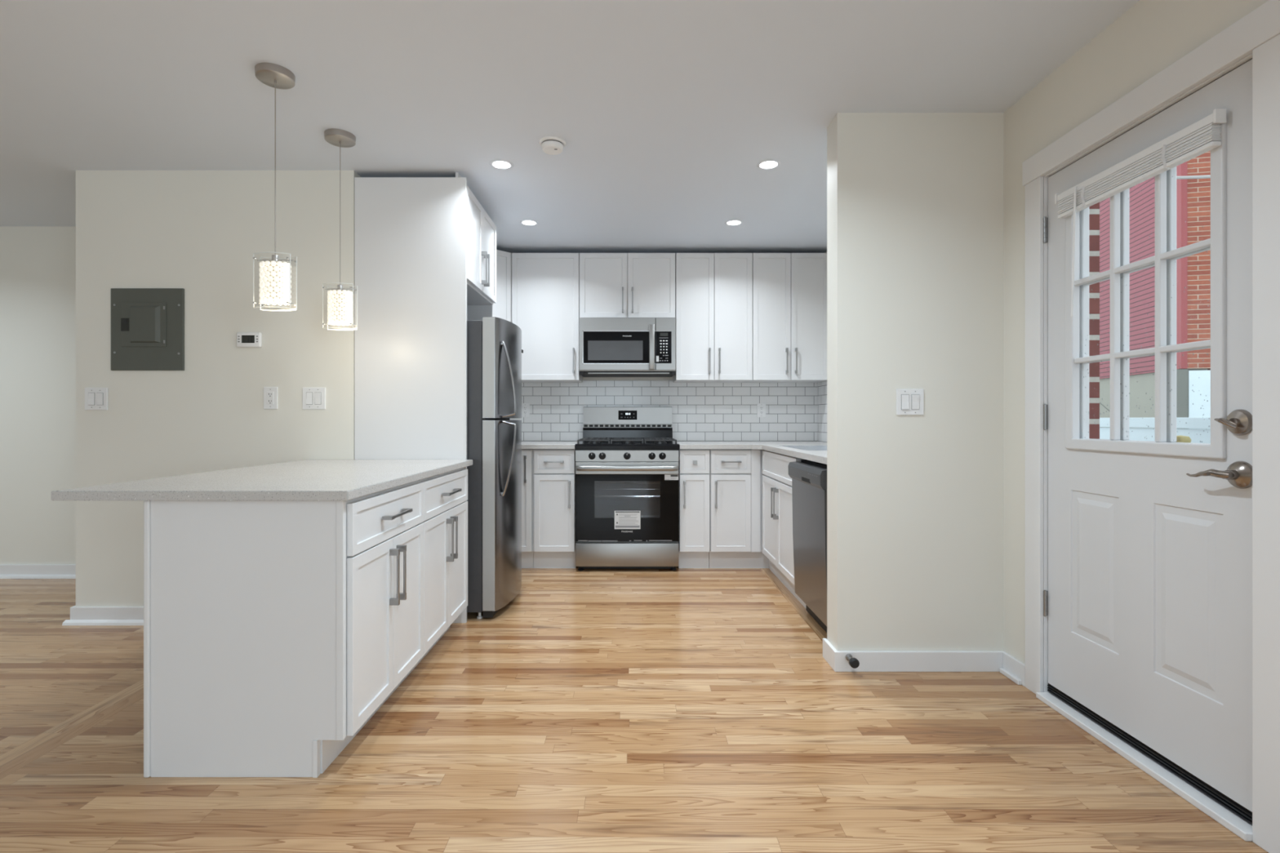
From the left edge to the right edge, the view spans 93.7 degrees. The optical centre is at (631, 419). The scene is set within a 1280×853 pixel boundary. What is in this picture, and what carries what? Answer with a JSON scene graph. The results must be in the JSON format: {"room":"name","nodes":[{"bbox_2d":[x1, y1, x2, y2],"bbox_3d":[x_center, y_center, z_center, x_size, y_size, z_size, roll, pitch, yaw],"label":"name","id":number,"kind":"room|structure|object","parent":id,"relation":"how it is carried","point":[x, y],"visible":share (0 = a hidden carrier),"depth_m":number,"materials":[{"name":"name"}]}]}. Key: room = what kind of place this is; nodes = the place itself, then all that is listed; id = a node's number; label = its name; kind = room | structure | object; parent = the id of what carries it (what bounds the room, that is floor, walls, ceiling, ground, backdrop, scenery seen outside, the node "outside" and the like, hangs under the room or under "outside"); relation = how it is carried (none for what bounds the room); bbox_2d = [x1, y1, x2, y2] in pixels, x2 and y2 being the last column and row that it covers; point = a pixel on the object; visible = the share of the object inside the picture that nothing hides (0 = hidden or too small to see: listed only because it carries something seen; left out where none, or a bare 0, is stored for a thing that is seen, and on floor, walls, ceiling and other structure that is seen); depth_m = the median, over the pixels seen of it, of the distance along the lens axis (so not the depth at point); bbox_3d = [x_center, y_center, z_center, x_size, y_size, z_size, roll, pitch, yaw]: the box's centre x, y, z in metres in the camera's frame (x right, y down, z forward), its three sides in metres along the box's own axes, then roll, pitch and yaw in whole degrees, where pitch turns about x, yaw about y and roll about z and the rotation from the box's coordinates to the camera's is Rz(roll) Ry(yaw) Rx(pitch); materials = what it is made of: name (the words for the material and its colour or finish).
{"room":"kitchen","nodes":[
{"label":"kitchen","id":0,"kind":"room"},
{"bbox_2d":[0,226,75,564],"bbox_3d":[-4.530,-0.125,4.310,2.940,2.490,0.100,0,0,0],"label":"wall","id":1,"kind":"structure","parent":0,"point":[37,264],"depth_m":4.26,"materials":[{"name":"beige paint"}]},
{"bbox_2d":[0,564,143,625],"bbox_3d":[-3.765,1.074,3.761,4.470,0.092,0.997,0,0,0],"label":"baseboard","id":2,"kind":"structure","parent":1,"relation":"attached to","point":[79,615],"depth_m":3.29,"materials":[{"name":"white paint"}]},
{"bbox_2d":[75,170,360,606],"bbox_3d":[-2.295,-0.125,4.260,1.530,2.490,1.920,0,0,0],"label":"wall","id":3,"kind":"structure","parent":0,"point":[199,233],"depth_m":3.30,"materials":[{"name":"beige paint"}]},
{"bbox_2d":[84,387,107,409],"bbox_3d":[-2.943,-0.113,3.294,0.126,0.122,0.012,0,0,0],"label":"light switch","id":4,"kind":"object","parent":3,"relation":"attached to","point":[95,398],"visible":1,"depth_m":3.29,"materials":[{"name":"white plastic"}]},
{"bbox_2d":[111,288,184,370],"bbox_3d":[-2.659,-0.494,3.286,0.398,0.450,0.028,0,0,0],"label":"breaker panel","id":5,"kind":"object","parent":3,"relation":"attached to","point":[148,324],"visible":1,"depth_m":3.29,"materials":[{"name":"grey metal"}]},
{"bbox_2d":[236,332,262,347],"bbox_3d":[-2.098,-0.436,3.288,0.132,0.082,0.024,0,0,0],"label":"thermostat","id":6,"kind":"object","parent":3,"relation":"attached to","point":[244,340],"visible":1,"depth_m":3.28,"materials":[{"name":"white plastic"}]},
{"bbox_2d":[263,386,277,408],"bbox_3d":[-1.985,-0.118,3.295,0.076,0.122,0.009,0,0,0],"label":"wall outlet","id":7,"kind":"object","parent":3,"relation":"attached to","point":[270,393],"visible":1,"depth_m":3.29,"materials":[{"name":"white plastic"}]},
{"bbox_2d":[266,391,273,404],"bbox_3d":[-1.985,-0.118,3.293,0.035,0.068,0.003,0,0,0],"label":"receptacle","id":8,"kind":"object","parent":7,"relation":"attached to","point":[269,394],"depth_m":3.29,"materials":[{"name":"white plastic"}]},
{"bbox_2d":[302,387,325,408],"bbox_3d":[-1.747,-0.116,3.294,0.126,0.120,0.012,0,0,0],"label":"light switch","id":9,"kind":"object","parent":3,"relation":"attached to","point":[312,397],"visible":1,"depth_m":3.29,"materials":[{"name":"white plastic"}]},
{"bbox_2d":[455,172,496,305],"bbox_3d":[-1.201,-1.072,3.693,0.634,0.594,0.741,0,0,0],"label":"upper cabinet","id":10,"kind":"object","parent":3,"relation":"attached to","point":[481,229],"visible":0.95,"depth_m":3.66,"materials":[{"name":"white paint"}]},
{"bbox_2d":[0,0,1139,257],"bbox_3d":[-2.100,-1.410,-1.875,7.800,0.080,14.250,0,0,0],"label":"ceiling","id":11,"kind":"structure","parent":0,"point":[665,113],"depth_m":2.48,"materials":[{"name":"paint"}]},
{"bbox_2d":[253,62,297,311],"bbox_3d":[-1.410,-0.903,2.372,0.146,0.933,0.138,0,0,-40],"label":"pendant light","id":12,"kind":"object","parent":11,"relation":"hanging from","point":[275,276],"visible":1,"depth_m":2.35,"materials":[{"name":"silver metal"}]},
{"bbox_2d":[322,128,357,330],"bbox_3d":[-1.408,-0.903,2.895,0.146,0.933,0.138,0,0,-40],"label":"pendant light","id":13,"kind":"object","parent":11,"relation":"hanging from","point":[340,300],"visible":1,"depth_m":2.87,"materials":[{"name":"silver metal"}]},
{"bbox_2d":[488,159,513,169],"bbox_3d":[-0.700,-1.367,3.220,0.128,0.004,0.128,0,0,0],"label":"recessed light","id":14,"kind":"object","parent":11,"relation":"in","point":[501,164],"visible":1,"depth_m":3.21,"materials":[{"name":"paint"}]},
{"bbox_2d":[493,161,510,168],"bbox_3d":[-0.700,-1.368,3.220,0.093,0.002,0.093,0,0,0],"label":"diffuser","id":15,"kind":"object","parent":14,"relation":"attached to","point":[495,164],"depth_m":3.21,"materials":[{"name":"white plastic"}]},
{"bbox_2d":[520,219,537,226],"bbox_3d":[-0.715,-1.367,4.170,0.128,0.004,0.128,0,0,0],"label":"recessed light","id":16,"kind":"object","parent":11,"relation":"in","point":[526,222],"visible":1,"depth_m":4.16,"materials":[{"name":"paint"}]},
{"bbox_2d":[522,221,535,225],"bbox_3d":[-0.715,-1.368,4.170,0.093,0.002,0.093,0,0,0],"label":"diffuser","id":17,"kind":"object","parent":16,"relation":"attached to","point":[526,223],"depth_m":4.18,"materials":[{"name":"white plastic"}]},
{"bbox_2d":[538,136,565,155],"bbox_3d":[-0.394,-1.349,2.970,0.132,0.042,0.132,0,0,0],"label":"smoke detector","id":18,"kind":"object","parent":11,"relation":"attached to","point":[552,145],"visible":1,"depth_m":2.94,"materials":[{"name":"white plastic"}]},
{"bbox_2d":[724,219,742,226],"bbox_3d":[0.708,-1.367,4.170,0.128,0.004,0.128,0,0,0],"label":"recessed light","id":19,"kind":"object","parent":11,"relation":"in","point":[731,222],"visible":1,"depth_m":4.16,"materials":[{"name":"paint"}]},
{"bbox_2d":[727,221,740,225],"bbox_3d":[0.708,-1.368,4.170,0.093,0.002,0.093,0,0,0],"label":"diffuser","id":20,"kind":"object","parent":19,"relation":"attached to","point":[729,223],"depth_m":4.18,"materials":[{"name":"white plastic"}]},
{"bbox_2d":[756,159,781,169],"bbox_3d":[0.733,-1.367,3.220,0.128,0.004,0.128,0,0,0],"label":"recessed light","id":21,"kind":"object","parent":11,"relation":"in","point":[767,164],"visible":1,"depth_m":3.21,"materials":[{"name":"paint"}]},
{"bbox_2d":[760,161,777,168],"bbox_3d":[0.733,-1.368,3.220,0.093,0.002,0.093,0,0,0],"label":"diffuser","id":22,"kind":"object","parent":21,"relation":"attached to","point":[762,164],"depth_m":3.21,"materials":[{"name":"white plastic"}]},
{"bbox_2d":[0,551,1268,852],"bbox_3d":[-2.100,1.150,-1.875,7.800,0.060,14.250,0,0,0],"label":"floor","id":23,"kind":"structure","parent":0,"point":[597,710],"depth_m":2.04,"materials":[{"name":"brown wood"}]},
{"bbox_2d":[143,480,423,777],"bbox_3d":[-1.189,0.686,2.213,0.678,0.868,0.677,0,0,0],"label":"base cabinet","id":24,"kind":"object","parent":23,"relation":"on","point":[384,529],"depth_m":1.88,"materials":[{"name":"white paint"}]},
{"bbox_2d":[354,177,466,622],"bbox_3d":[-1.220,-0.106,3.310,0.614,2.452,0.020,0,0,0],"label":"panel","id":25,"kind":"object","parent":23,"relation":"on","point":[411,233],"visible":0.76,"depth_m":3.30,"materials":[{"name":"white paint"}]},
{"bbox_2d":[401,467,467,682],"bbox_3d":[-1.175,0.686,2.894,0.649,0.868,0.681,0,0,0],"label":"base cabinet","id":26,"kind":"object","parent":23,"relation":"on","point":[445,522],"visible":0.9,"depth_m":2.85,"materials":[{"name":"white paint"}]},
{"bbox_2d":[50,459,472,500],"bbox_3d":[-1.332,0.235,2.572,0.916,0.030,1.452,0,0,0],"label":"countertop","id":27,"kind":"structure","parent":26,"relation":"on","point":[304,479],"depth_m":2.11,"materials":[{"name":"stone"}]},
{"bbox_2d":[466,305,493,320],"bbox_3d":[-1.236,-0.101,4.076,0.582,2.442,0.020,0,0,0],"label":"panel","id":28,"kind":"object","parent":23,"relation":"on","point":[474,313],"visible":0.02,"depth_m":4.07,"materials":[{"name":"white paint"}]},
{"bbox_2d":[466,316,523,618],"bbox_3d":[-1.074,0.268,3.682,0.840,1.704,0.696,0,0,0],"label":"refrigerator","id":29,"kind":"object","parent":23,"relation":"on","point":[494,344],"visible":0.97,"depth_m":3.35,"materials":[{"name":"grey metal"}]},
{"bbox_2d":[521,448,533,568],"bbox_3d":[-1.121,0.671,4.752,0.756,0.898,0.672,0,0,0],"label":"base cabinet","id":30,"kind":"object","parent":23,"relation":"on","point":[527,555],"visible":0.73,"depth_m":4.45,"materials":[{"name":"white paint"}]},
{"bbox_2d":[521,441,579,448],"bbox_3d":[-0.974,0.202,4.755,1.107,0.033,0.671,0,0,0],"label":"countertop","id":31,"kind":"structure","parent":30,"relation":"on","point":[525,445],"depth_m":4.42,"materials":[{"name":"stone"}]},
{"bbox_2d":[532,448,576,568],"bbox_3d":[-0.583,0.671,4.752,0.317,0.898,0.672,0,0,0],"label":"base cabinet","id":32,"kind":"object","parent":23,"relation":"on","point":[553,470],"visible":0.94,"depth_m":4.46,"materials":[{"name":"white paint"}]},
{"bbox_2d":[574,406,679,570],"bbox_3d":[-0.036,0.507,4.714,0.765,1.226,0.728,0,0,0],"label":"gas range","id":33,"kind":"object","parent":23,"relation":"on","point":[627,457],"visible":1,"depth_m":4.41,"materials":[{"name":"silver metal"}]},
{"bbox_2d":[574,437,679,450],"bbox_3d":[-0.036,0.187,4.699,0.765,0.078,0.591,0,0,0],"label":"cooktop","id":34,"kind":"object","parent":33,"relation":"in","point":[588,443],"depth_m":4.42,"materials":[{"name":"metal"}]},
{"bbox_2d":[595,480,659,517],"bbox_3d":[-0.035,0.589,4.453,0.522,0.293,0.004,0,0,0],"label":"oven window","id":35,"kind":"structure","parent":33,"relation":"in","point":[611,496],"depth_m":4.45,"materials":[{"name":"black glass"}]},
{"bbox_2d":[678,448,709,568],"bbox_3d":[0.466,0.671,4.752,0.227,0.898,0.672,0,0,0],"label":"base cabinet","id":36,"kind":"object","parent":23,"relation":"on","point":[693,464],"visible":1,"depth_m":4.46,"materials":[{"name":"white paint"}]},
{"bbox_2d":[709,448,768,568],"bbox_3d":[0.814,0.671,4.752,0.462,0.898,0.672,0,0,0],"label":"base cabinet","id":37,"kind":"object","parent":23,"relation":"on","point":[735,475],"visible":0.91,"depth_m":4.46,"materials":[{"name":"white paint"}]},
{"bbox_2d":[762,450,805,608],"bbox_3d":[1.246,0.671,4.016,0.639,0.898,1.004,0,0,0],"label":"base cabinet","id":38,"kind":"object","parent":23,"relation":"on","point":[777,501],"visible":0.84,"depth_m":3.94,"materials":[{"name":"white paint"}]},
{"bbox_2d":[676,441,826,464],"bbox_3d":[0.962,0.202,3.958,1.219,0.033,2.265,0,0,0],"label":"countertop","id":39,"kind":"structure","parent":38,"relation":"on","point":[820,456],"depth_m":4.42,"materials":[{"name":"stone"}]},
{"bbox_2d":[781,445,826,450],"bbox_3d":[1.250,0.204,3.950,0.418,0.034,0.738,0,0,0],"label":"sink","id":40,"kind":"object","parent":39,"relation":"in","point":[801,447],"visible":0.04,"depth_m":4.32,"materials":[{"name":"metal"}]},
{"bbox_2d":[787,459,826,632],"bbox_3d":[1.232,0.677,3.208,0.640,0.885,0.598,0,0,0],"label":"dishwasher","id":41,"kind":"object","parent":23,"relation":"on","point":[809,478],"visible":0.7,"depth_m":3.17,"materials":[{"name":"silver metal"}]},
{"bbox_2d":[800,459,826,468],"bbox_3d":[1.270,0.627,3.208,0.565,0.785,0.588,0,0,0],"label":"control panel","id":42,"kind":"object","parent":41,"relation":"in","point":[813,463],"depth_m":3.26,"materials":[{"name":"black plastic"}]},
{"bbox_2d":[1035,692,1252,840],"bbox_3d":[1.714,1.109,2.006,0.172,0.022,0.828,0,0,0],"label":"threshold","id":43,"kind":"object","parent":23,"relation":"on","point":[1212,808],"visible":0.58,"depth_m":1.88,"materials":[{"name":"white paint"}]},
{"bbox_2d":[511,257,764,475],"bbox_3d":[0.095,-0.125,5.160,3.250,2.490,0.120,0,0,0],"label":"wall","id":44,"kind":"structure","parent":0,"point":[672,377],"depth_m":5.10,"materials":[{"name":"beige paint"}]},
{"bbox_2d":[493,249,511,322],"bbox_3d":[-1.165,-0.818,4.695,0.200,1.011,0.387,0,0,45],"label":"upper cabinet","id":45,"kind":"object","parent":44,"relation":"attached to","point":[502,308],"visible":0.23,"depth_m":4.72,"materials":[{"name":"white paint"}]},
{"bbox_2d":[511,253,582,382],"bbox_3d":[-0.688,-0.818,4.912,0.535,1.011,0.372,0,0,0],"label":"upper cabinet","id":46,"kind":"object","parent":44,"relation":"attached to","point":[545,286],"visible":0.93,"depth_m":4.77,"materials":[{"name":"white paint"}]},
{"bbox_2d":[579,253,675,317],"bbox_3d":[-0.036,-1.065,4.912,0.763,0.517,0.372,0,0,0],"label":"upper cabinet","id":47,"kind":"object","parent":44,"relation":"attached to","point":[612,285],"visible":0.94,"depth_m":4.77,"materials":[{"name":"white paint"}]},
{"bbox_2d":[578,317,675,377],"bbox_3d":[-0.036,-0.577,4.867,0.758,0.450,0.435,0,0,0],"label":"microwave","id":48,"kind":"object","parent":47,"relation":"attached to","point":[609,347],"visible":1,"depth_m":4.70,"materials":[{"name":"silver metal"}]},
{"bbox_2d":[509,380,817,450],"bbox_3d":[0.021,-0.005,5.096,3.102,0.650,0.008,0,0,0],"label":"wall tile","id":49,"kind":"structure","parent":44,"relation":"attached to","point":[701,411],"depth_m":5.09,"materials":[{"name":"white tile"}]},
{"bbox_2d":[521,403,529,417],"bbox_3d":[-0.905,-0.078,5.087,0.074,0.118,0.009,0,0,0],"label":"wall outlet","id":50,"kind":"object","parent":49,"relation":"attached to","point":[525,406],"visible":0.94,"depth_m":5.09,"materials":[{"name":"white plastic"}]},
{"bbox_2d":[523,406,527,414],"bbox_3d":[-0.905,-0.078,5.085,0.035,0.068,0.003,0,0,0],"label":"receptacle","id":51,"kind":"object","parent":50,"relation":"attached to","point":[525,408],"depth_m":5.08,"materials":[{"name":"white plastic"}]},
{"bbox_2d":[756,403,765,417],"bbox_3d":[1.098,-0.078,5.087,0.074,0.118,0.009,0,0,0],"label":"wall outlet","id":52,"kind":"object","parent":49,"relation":"attached to","point":[761,407],"visible":1,"depth_m":5.09,"materials":[{"name":"white plastic"}]},
{"bbox_2d":[759,406,763,414],"bbox_3d":[1.098,-0.078,5.085,0.035,0.068,0.003,0,0,0],"label":"receptacle","id":53,"kind":"object","parent":52,"relation":"attached to","point":[761,408],"depth_m":5.08,"materials":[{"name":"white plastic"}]},
{"bbox_2d":[673,253,752,382],"bbox_3d":[0.653,-0.818,4.912,0.607,1.011,0.372,0,0,0],"label":"upper cabinet","id":54,"kind":"object","parent":44,"relation":"attached to","point":[713,291],"visible":0.98,"depth_m":4.77,"materials":[{"name":"white paint"}]},
{"bbox_2d":[745,253,826,382],"bbox_3d":[1.262,-0.818,4.912,0.605,1.011,0.372,0,0,0],"label":"upper cabinet","id":55,"kind":"object","parent":44,"relation":"attached to","point":[789,290],"visible":0.96,"depth_m":4.77,"materials":[{"name":"white paint"}]},
{"bbox_2d":[826,112,1003,650],"bbox_3d":[1.329,-0.125,2.750,0.823,2.490,0.140,0,0,0],"label":"wall","id":56,"kind":"structure","parent":0,"point":[915,200],"depth_m":2.68,"materials":[{"name":"beige paint"}]},
{"bbox_2d":[896,389,924,414],"bbox_3d":[1.240,-0.078,2.674,0.122,0.116,0.012,0,0,0],"label":"light switch","id":57,"kind":"object","parent":56,"relation":"attached to","point":[908,402],"visible":1,"depth_m":2.67,"materials":[{"name":"white plastic"}]},
{"bbox_2d":[822,638,1005,671],"bbox_3d":[1.280,1.076,2.749,0.760,0.088,0.172,0,0,0],"label":"baseboard","id":58,"kind":"structure","parent":56,"relation":"attached to","point":[869,660],"depth_m":2.66,"materials":[{"name":"white paint"}]},
{"bbox_2d":[845,653,859,668],"bbox_3d":[0.962,1.054,2.624,0.041,0.041,0.078,0,0,0],"label":"door stop","id":59,"kind":"object","parent":58,"relation":"attached to","point":[854,663],"visible":1,"depth_m":2.59,"materials":[{"name":"black rubber"}]},
{"bbox_2d":[1088,202,1099,439],"bbox_3d":[1.836,-0.330,3.801,0.072,3.500,2.798,0,0,0],"label":"brick wall","id":60,"kind":"structure","parent":0,"point":[1094,211],"depth_m":2.40,"materials":[{"name":"red brick"}]},
{"bbox_2d":[1003,0,1269,663],"bbox_3d":[1.700,-0.125,-3.160,0.080,2.490,11.680,0,0,0],"label":"wall","id":61,"kind":"structure","parent":0,"point":[1151,36],"depth_m":2.44,"materials":[{"name":"beige paint"}]},
{"bbox_2d":[999,652,1025,686],"bbox_3d":[1.644,1.076,2.589,0.032,0.088,0.148,0,0,0],"label":"baseboard","id":62,"kind":"structure","parent":61,"relation":"attached to","point":[1013,668],"depth_m":2.58,"materials":[{"name":"white paint"}]},
{"bbox_2d":[1043,58,1252,824],"bbox_3d":[1.692,0.059,2.011,0.114,2.071,0.822,0,0,3],"label":"door","id":63,"kind":"structure","parent":61,"relation":"in","point":[1148,600],"depth_m":1.90,"materials":[{"name":"white paint"}]},
{"bbox_2d":[1054,108,1226,316],"bbox_3d":[1.643,-0.625,2.000,0.044,0.490,0.640,0,0,0],"label":"mini blind","id":64,"kind":"object","parent":63,"relation":"attached to","point":[1202,136],"visible":1,"depth_m":1.93,"materials":[{"name":"white plastic"}]},
{"bbox_2d":[1074,166,1210,442],"bbox_3d":[1.697,-0.368,1.998,0.056,0.880,0.540,0,0,0],"label":"grille","id":65,"kind":"object","parent":63,"relation":"attached to","point":[1166,254],"depth_m":2.08,"materials":[{"name":"white paint"}]},
{"bbox_2d":[1022,0,1279,852],"bbox_3d":[1.715,0.020,1.996,0.150,2.200,1.052,0,0,0],"label":"door frame","id":66,"kind":"structure","parent":61,"relation":"attached to","point":[1265,57],"depth_m":1.59,"materials":[{"name":"white paint"}]},
{"bbox_3d":[1.650,-0.125,3.960,0.140,2.490,2.280,0,0,0],"label":"wall","id":67,"kind":"structure","parent":0,"visible":0},
{"bbox_2d":[817,380,826,442],"bbox_3d":[1.576,-0.005,3.962,0.008,0.650,2.275,0,0,0],"label":"tiled wall","id":68,"kind":"structure","parent":67,"relation":"attached to","point":[821,386],"depth_m":4.95,"materials":[{"name":"white tile"}]},
{"label":"outside","id":69,"kind":"structure","parent":0,"visible":0},
{"bbox_3d":[8.900,1.480,9.500,14.200,0.120,25.000,0,0,0],"label":"ground","id":70,"kind":"structure","parent":69,"visible":0},
{"bbox_2d":[1099,151,1210,429],"bbox_3d":[11.852,-2.780,13.599,6.160,8.400,12.060,0,0,13],"label":"house","id":71,"kind":"structure","parent":70,"relation":"on","point":[1193,195],"depth_m":8.44,"materials":[{"name":"red"}]},
{"bbox_2d":[1176,174,1210,179],"bbox_3d":[8.200,-3.277,7.750,2.201,0.190,0.044,0,0,24],"label":"cable","id":72,"kind":"object","parent":71,"relation":"attached to","point":[1188,177],"visible":0.25,"depth_m":8.04,"materials":[{"name":"white plastic"}]},
{"bbox_2d":[1099,417,1210,443],"bbox_3d":[4.202,0.670,4.300,0.055,1.500,6.600,0,0,0],"label":"vinyl fence","id":73,"kind":"object","parent":70,"relation":"on","point":[1138,432],"visible":0.02,"depth_m":4.80,"materials":[{"name":"white plastic"}]},
{"bbox_2d":[1175,435,1191,442],"bbox_3d":[3.400,0.759,3.720,0.100,1.322,0.100,0,0,0],"label":"post","id":74,"kind":"object","parent":70,"relation":"on","point":[1180,438],"visible":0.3,"depth_m":3.68,"materials":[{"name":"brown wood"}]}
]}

